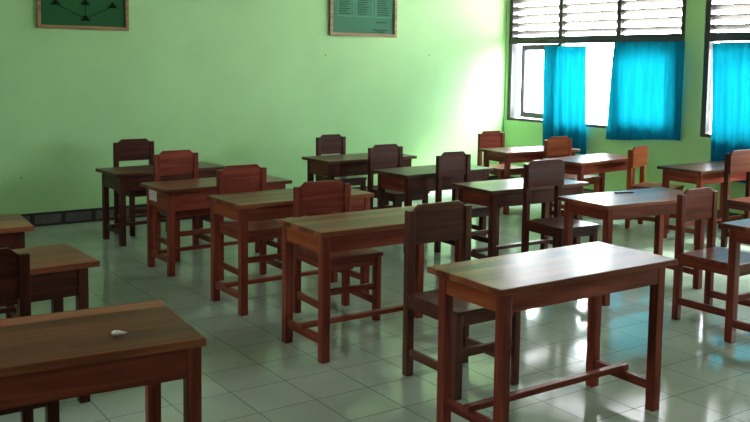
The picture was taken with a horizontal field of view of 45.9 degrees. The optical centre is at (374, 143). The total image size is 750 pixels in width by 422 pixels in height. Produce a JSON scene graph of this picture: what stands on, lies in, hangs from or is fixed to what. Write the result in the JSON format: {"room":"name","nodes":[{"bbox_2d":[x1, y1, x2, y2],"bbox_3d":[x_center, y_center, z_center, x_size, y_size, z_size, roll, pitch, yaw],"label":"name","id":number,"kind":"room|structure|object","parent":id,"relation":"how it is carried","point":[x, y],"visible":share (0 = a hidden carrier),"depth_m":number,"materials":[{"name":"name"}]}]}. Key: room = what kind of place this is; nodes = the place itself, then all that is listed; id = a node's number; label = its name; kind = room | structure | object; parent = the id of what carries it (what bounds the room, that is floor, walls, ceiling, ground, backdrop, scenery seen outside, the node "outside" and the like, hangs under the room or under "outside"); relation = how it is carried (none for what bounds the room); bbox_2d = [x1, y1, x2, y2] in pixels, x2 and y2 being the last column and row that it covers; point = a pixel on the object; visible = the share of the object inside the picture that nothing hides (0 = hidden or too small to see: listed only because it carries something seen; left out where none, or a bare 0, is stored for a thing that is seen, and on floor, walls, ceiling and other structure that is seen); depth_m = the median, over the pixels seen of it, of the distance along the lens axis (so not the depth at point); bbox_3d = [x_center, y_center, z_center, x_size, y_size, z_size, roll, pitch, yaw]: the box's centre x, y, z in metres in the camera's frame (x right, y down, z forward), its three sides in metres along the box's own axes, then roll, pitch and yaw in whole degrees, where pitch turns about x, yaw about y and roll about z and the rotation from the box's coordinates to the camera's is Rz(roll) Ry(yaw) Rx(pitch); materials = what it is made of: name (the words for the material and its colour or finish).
{"room":"classroom","nodes":[
{"label":"classroom","id":0,"kind":"room"},
{"bbox_2d":[0,0,506,214],"bbox_3d":[-2.183,-0.862,9.113,9.690,3.200,0.160,-3,6,-34],"label":"wall","id":1,"kind":"structure","parent":0,"point":[226,82],"depth_m":9.50,"materials":[{"name":"green paint"}]},
{"bbox_2d":[36,0,128,30],"bbox_3d":[-2.801,-1.409,8.511,0.875,0.618,0.034,-3,6,-34],"label":"chart","id":2,"kind":"object","parent":1,"relation":"attached to","point":[113,15],"visible":1,"depth_m":8.53,"materials":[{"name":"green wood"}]},
{"bbox_2d":[20,175,497,226],"bbox_3d":[-2.155,0.672,9.182,9.370,0.132,0.012,-3,6,-34],"label":"baseboard","id":3,"kind":"structure","parent":1,"relation":"attached to","point":[92,214],"depth_m":8.64,"materials":[{"name":"tile"}]},
{"bbox_2d":[329,0,396,37],"bbox_3d":[-0.129,-1.577,10.340,0.940,0.645,0.034,-3,6,-34],"label":"framed notice","id":4,"kind":"object","parent":1,"relation":"attached to","point":[363,18],"visible":1,"depth_m":10.35,"materials":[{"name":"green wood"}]},
{"bbox_2d":[0,189,749,421],"bbox_3d":[0.700,1.204,5.056,9.690,0.100,10.420,-3,6,-34],"label":"floor","id":5,"kind":"structure","parent":0,"point":[249,374],"depth_m":5.03,"materials":[{"name":"tile"}]},
{"bbox_2d":[0,213,33,318],"bbox_3d":[-2.469,0.790,4.877,1.050,0.672,0.480,-2,6,-31],"label":"school desk","id":6,"kind":"object","parent":5,"relation":"on","point":[13,227],"visible":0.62,"depth_m":4.92,"materials":[{"name":"brown wood"}]},
{"bbox_2d":[0,247,59,421],"bbox_3d":[-1.413,0.856,3.255,0.392,0.865,0.442,-3,6,-34],"label":"wooden chair","id":7,"kind":"object","parent":5,"relation":"on","point":[15,283],"visible":0.28,"depth_m":3.45,"materials":[{"name":"brown wood"}]},
{"bbox_2d":[0,243,99,402],"bbox_3d":[-1.838,0.879,3.999,1.050,0.672,0.480,-3,7,-37],"label":"school desk","id":8,"kind":"object","parent":5,"relation":"on","point":[58,271],"visible":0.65,"depth_m":4.06,"materials":[{"name":"brown wood"}]},
{"bbox_2d":[0,300,205,421],"bbox_3d":[-1.126,0.973,2.825,1.050,0.718,0.520,-2,6,-30],"label":"school desk","id":9,"kind":"object","parent":5,"relation":"on","point":[49,357],"visible":1,"depth_m":2.77,"materials":[{"name":"brown wood"}]},
{"bbox_2d":[111,330,127,335],"bbox_3d":[-0.818,0.606,2.838,0.052,0.019,0.024,0,5,-10],"label":"paper scrap","id":10,"kind":"object","parent":9,"relation":"on","point":[115,332],"visible":1,"depth_m":2.83,"materials":[{"name":"white paper"}]},
{"bbox_2d":[113,138,166,235],"bbox_3d":[-2.178,0.393,8.290,0.402,0.850,0.442,-3,6,-36],"label":"wooden chair","id":11,"kind":"object","parent":5,"relation":"on","point":[125,149],"visible":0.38,"depth_m":8.35,"materials":[{"name":"brown wood"}]},
{"bbox_2d":[95,161,225,246],"bbox_3d":[-1.921,0.529,8.024,1.062,0.635,0.480,-3,7,-38],"label":"school desk","id":12,"kind":"object","parent":5,"relation":"on","point":[127,178],"visible":0.63,"depth_m":7.78,"materials":[{"name":"brown wood"}]},
{"bbox_2d":[153,150,210,261],"bbox_3d":[-1.550,0.493,7.283,0.397,0.850,0.442,-3,6,-36],"label":"wooden chair","id":13,"kind":"object","parent":5,"relation":"on","point":[172,162],"visible":0.45,"depth_m":7.35,"materials":[{"name":"brown wood"}]},
{"bbox_2d":[139,175,291,276],"bbox_3d":[-1.243,0.622,6.986,1.086,0.656,0.480,-3,7,-37],"label":"school desk","id":14,"kind":"object","parent":5,"relation":"on","point":[171,196],"visible":0.68,"depth_m":6.70,"materials":[{"name":"brown wood"}]},
{"bbox_2d":[216,164,281,280],"bbox_3d":[-0.871,0.590,6.383,0.402,0.840,0.442,-3,6,-34],"label":"wooden chair","id":15,"kind":"object","parent":5,"relation":"on","point":[249,177],"visible":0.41,"depth_m":6.44,"materials":[{"name":"brown wood"}]},
{"bbox_2d":[206,188,373,315],"bbox_3d":[-0.566,0.694,6.008,1.030,0.710,0.480,-3,6,-35],"label":"school desk","id":16,"kind":"object","parent":5,"relation":"on","point":[245,207],"visible":0.72,"depth_m":5.76,"materials":[{"name":"brown wood"}]},
{"bbox_2d":[293,180,382,320],"bbox_3d":[-0.238,0.673,5.561,0.412,0.840,0.442,-2,6,-31],"label":"wooden chair","id":17,"kind":"object","parent":5,"relation":"on","point":[311,197],"visible":0.71,"depth_m":5.61,"materials":[{"name":"brown wood"}]},
{"bbox_2d":[316,134,366,190],"bbox_3d":[-0.352,0.341,9.131,0.357,0.850,0.442,-3,6,-34],"label":"wooden chair","id":18,"kind":"object","parent":5,"relation":"on","point":[327,143],"visible":0.34,"depth_m":9.20,"materials":[{"name":"brown wood"}]},
{"bbox_2d":[302,153,416,215],"bbox_3d":[-0.151,0.462,8.748,1.050,0.683,0.480,-3,6,-35],"label":"school desk","id":19,"kind":"object","parent":5,"relation":"on","point":[341,165],"visible":0.34,"depth_m":8.47,"materials":[{"name":"brown wood"}]},
{"bbox_2d":[278,205,460,363],"bbox_3d":[0.002,0.779,5.141,1.030,0.712,0.480,-3,6,-34],"label":"school desk","id":20,"kind":"object","parent":5,"relation":"on","point":[326,234],"visible":0.59,"depth_m":4.91,"materials":[{"name":"brown wood"}]},
{"bbox_2d":[367,144,429,209],"bbox_3d":[0.214,0.438,8.202,0.397,0.840,0.442,-3,6,-36],"label":"wooden chair","id":21,"kind":"object","parent":5,"relation":"on","point":[381,154],"visible":0.52,"depth_m":8.24,"materials":[{"name":"brown wood"}]},
{"bbox_2d":[372,165,493,251],"bbox_3d":[0.515,0.556,7.892,1.020,0.671,0.480,-3,7,-37],"label":"school desk","id":22,"kind":"object","parent":5,"relation":"on","point":[408,180],"visible":0.41,"depth_m":7.68,"materials":[{"name":"brown wood"}]},
{"bbox_2d":[402,200,520,400],"bbox_3d":[0.441,0.760,4.465,0.427,0.885,0.442,-3,6,-34],"label":"wooden chair","id":23,"kind":"object","parent":5,"relation":"on","point":[447,220],"visible":0.71,"depth_m":4.49,"materials":[{"name":"brown wood"}]},
{"bbox_2d":[434,151,500,255],"bbox_3d":[0.777,0.509,7.428,0.362,0.855,0.442,-3,6,-33],"label":"wooden chair","id":24,"kind":"object","parent":5,"relation":"on","point":[454,163],"visible":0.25,"depth_m":7.50,"materials":[{"name":"brown wood"}]},
{"bbox_2d":[477,130,523,179],"bbox_3d":[1.458,0.278,10.192,0.382,0.830,0.442,-2,6,-31],"label":"wooden chair","id":25,"kind":"object","parent":5,"relation":"on","point":[486,139],"visible":0.44,"depth_m":10.26,"materials":[{"name":"brown wood"}]},
{"bbox_2d":[452,178,588,258],"bbox_3d":[1.173,0.640,7.149,1.040,0.655,0.480,-3,6,-33],"label":"school desk","id":26,"kind":"object","parent":5,"relation":"on","point":[493,194],"visible":0.54,"depth_m":6.93,"materials":[{"name":"brown wood"}]},
{"bbox_2d":[479,146,579,214],"bbox_3d":[1.713,0.391,9.851,1.050,0.674,0.480,-2,6,-30],"label":"school desk","id":27,"kind":"object","parent":5,"relation":"on","point":[507,155],"visible":0.45,"depth_m":9.57,"materials":[{"name":"brown wood"}]},
{"bbox_2d":[427,241,677,421],"bbox_3d":[0.806,0.891,4.003,1.090,0.719,0.480,-3,6,-34],"label":"school desk","id":28,"kind":"object","parent":5,"relation":"on","point":[505,285],"visible":1,"depth_m":3.87,"materials":[{"name":"brown wood"}]},
{"bbox_2d":[521,159,598,252],"bbox_3d":[1.384,0.576,6.622,0.372,0.885,0.442,-2,6,-31],"label":"wooden chair","id":29,"kind":"object","parent":5,"relation":"on","point":[550,172],"visible":0.59,"depth_m":6.68,"materials":[{"name":"brown wood"}]},
{"bbox_2d":[544,136,600,208],"bbox_3d":[2.095,0.354,9.432,0.422,0.835,0.442,-3,7,-37],"label":"wooden chair","id":30,"kind":"object","parent":5,"relation":"on","point":[560,145],"visible":0.29,"depth_m":9.48,"materials":[{"name":"orange wood"}]},
{"bbox_2d":[542,153,634,220],"bbox_3d":[2.226,0.472,9.116,1.020,0.661,0.480,-4,7,-40],"label":"school desk","id":31,"kind":"object","parent":5,"relation":"on","point":[579,165],"visible":0.38,"depth_m":8.92,"materials":[{"name":"brown wood"}]},
{"bbox_2d":[557,187,704,305],"bbox_3d":[1.850,0.710,6.315,1.070,0.686,0.480,-2,6,-31],"label":"school desk","id":32,"kind":"object","parent":5,"relation":"on","point":[657,202],"visible":0.59,"depth_m":6.17,"materials":[{"name":"brown wood"}]},
{"bbox_2d":[625,145,683,233],"bbox_3d":[2.768,0.438,8.746,0.442,0.810,0.382,5,7,38],"label":"wooden chair","id":33,"kind":"object","parent":5,"relation":"on","point":[638,156],"visible":0.49,"depth_m":8.73,"materials":[{"name":"orange wood"}]},
{"bbox_2d":[657,160,745,242],"bbox_3d":[3.192,0.542,8.388,1.050,0.679,0.480,-3,6,-34],"label":"school desk","id":34,"kind":"object","parent":5,"relation":"on","point":[700,173],"visible":0.66,"depth_m":8.18,"materials":[{"name":"brown wood"}]},
{"bbox_2d":[672,187,749,330],"bbox_3d":[2.177,0.713,5.537,0.392,0.830,0.442,-3,6,-35],"label":"wooden chair","id":35,"kind":"object","parent":5,"relation":"on","point":[694,204],"visible":0.68,"depth_m":5.59,"materials":[{"name":"brown wood"}]},
{"bbox_2d":[720,218,749,342],"bbox_3d":[2.561,0.806,5.269,1.050,0.705,0.480,-3,6,-35],"label":"school desk","id":36,"kind":"object","parent":5,"relation":"on","point":[739,232],"visible":1,"depth_m":5.13,"materials":[{"name":"brown wood"}]},
{"bbox_2d":[721,149,749,246],"bbox_3d":[3.384,0.500,7.825,0.392,0.870,0.442,-3,6,-34],"label":"wooden chair","id":37,"kind":"object","parent":5,"relation":"on","point":[736,161],"visible":0.8,"depth_m":7.88,"materials":[{"name":"brown wood"}]},
{"bbox_2d":[504,0,745,213],"bbox_3d":[4.649,-0.632,7.598,0.160,3.200,10.100,-3,6,-34],"label":"wall","id":38,"kind":"structure","parent":0,"point":[691,148],"depth_m":9.53,"materials":[{"name":"green paint"}]},
{"bbox_2d":[543,46,586,154],"bbox_3d":[2.309,-0.537,10.784,0.060,1.301,0.740,-3,6,-34],"label":"curtain","id":39,"kind":"object","parent":38,"relation":"attached to","point":[564,68],"visible":0.88,"depth_m":10.75,"materials":[{"name":"fabric"}]},
{"bbox_2d":[507,0,686,128],"bbox_3d":[2.606,-1.144,10.584,0.194,1.878,2.715,-3,6,-34],"label":"window","id":40,"kind":"structure","parent":38,"relation":"in","point":[538,43],"depth_m":10.75,"materials":[{"name":"paint"}]},
{"bbox_2d":[510,176,743,222],"bbox_3d":[4.561,0.900,7.684,0.012,0.132,10.088,-3,6,-34],"label":"baseboard","id":41,"kind":"structure","parent":38,"relation":"attached to","point":[585,191],"depth_m":10.52,"materials":[{"name":"tile"}]},
{"bbox_2d":[606,41,684,140],"bbox_3d":[2.978,-0.566,9.810,0.051,1.119,1.050,-3,6,-34],"label":"curtain","id":42,"kind":"object","parent":38,"relation":"attached to","point":[646,82],"visible":1,"depth_m":9.78,"materials":[{"name":"fabric"}]},
{"bbox_2d":[700,0,749,137],"bbox_3d":[4.277,-0.900,8.165,0.194,1.878,2.716,-3,6,-34],"label":"window","id":43,"kind":"structure","parent":38,"relation":"in","point":[711,36],"depth_m":9.17,"materials":[{"name":"paint"}]},
{"bbox_2d":[710,42,749,182],"bbox_3d":[3.767,-0.287,8.679,0.047,1.406,1.115,-3,6,-34],"label":"curtain","id":44,"kind":"object","parent":38,"relation":"attached to","point":[730,126],"visible":0.76,"depth_m":8.94,"materials":[{"name":"fabric"}]},
{"label":"outside","id":45,"kind":"structure","parent":0,"visible":0},
{"bbox_2d":[516,95,711,133],"bbox_3d":[-0.154,1.169,9.157,70.000,0.200,65.000,-3,6,-34],"label":"ground","id":46,"kind":"structure","parent":45,"point":[596,109],"depth_m":39.55,"materials":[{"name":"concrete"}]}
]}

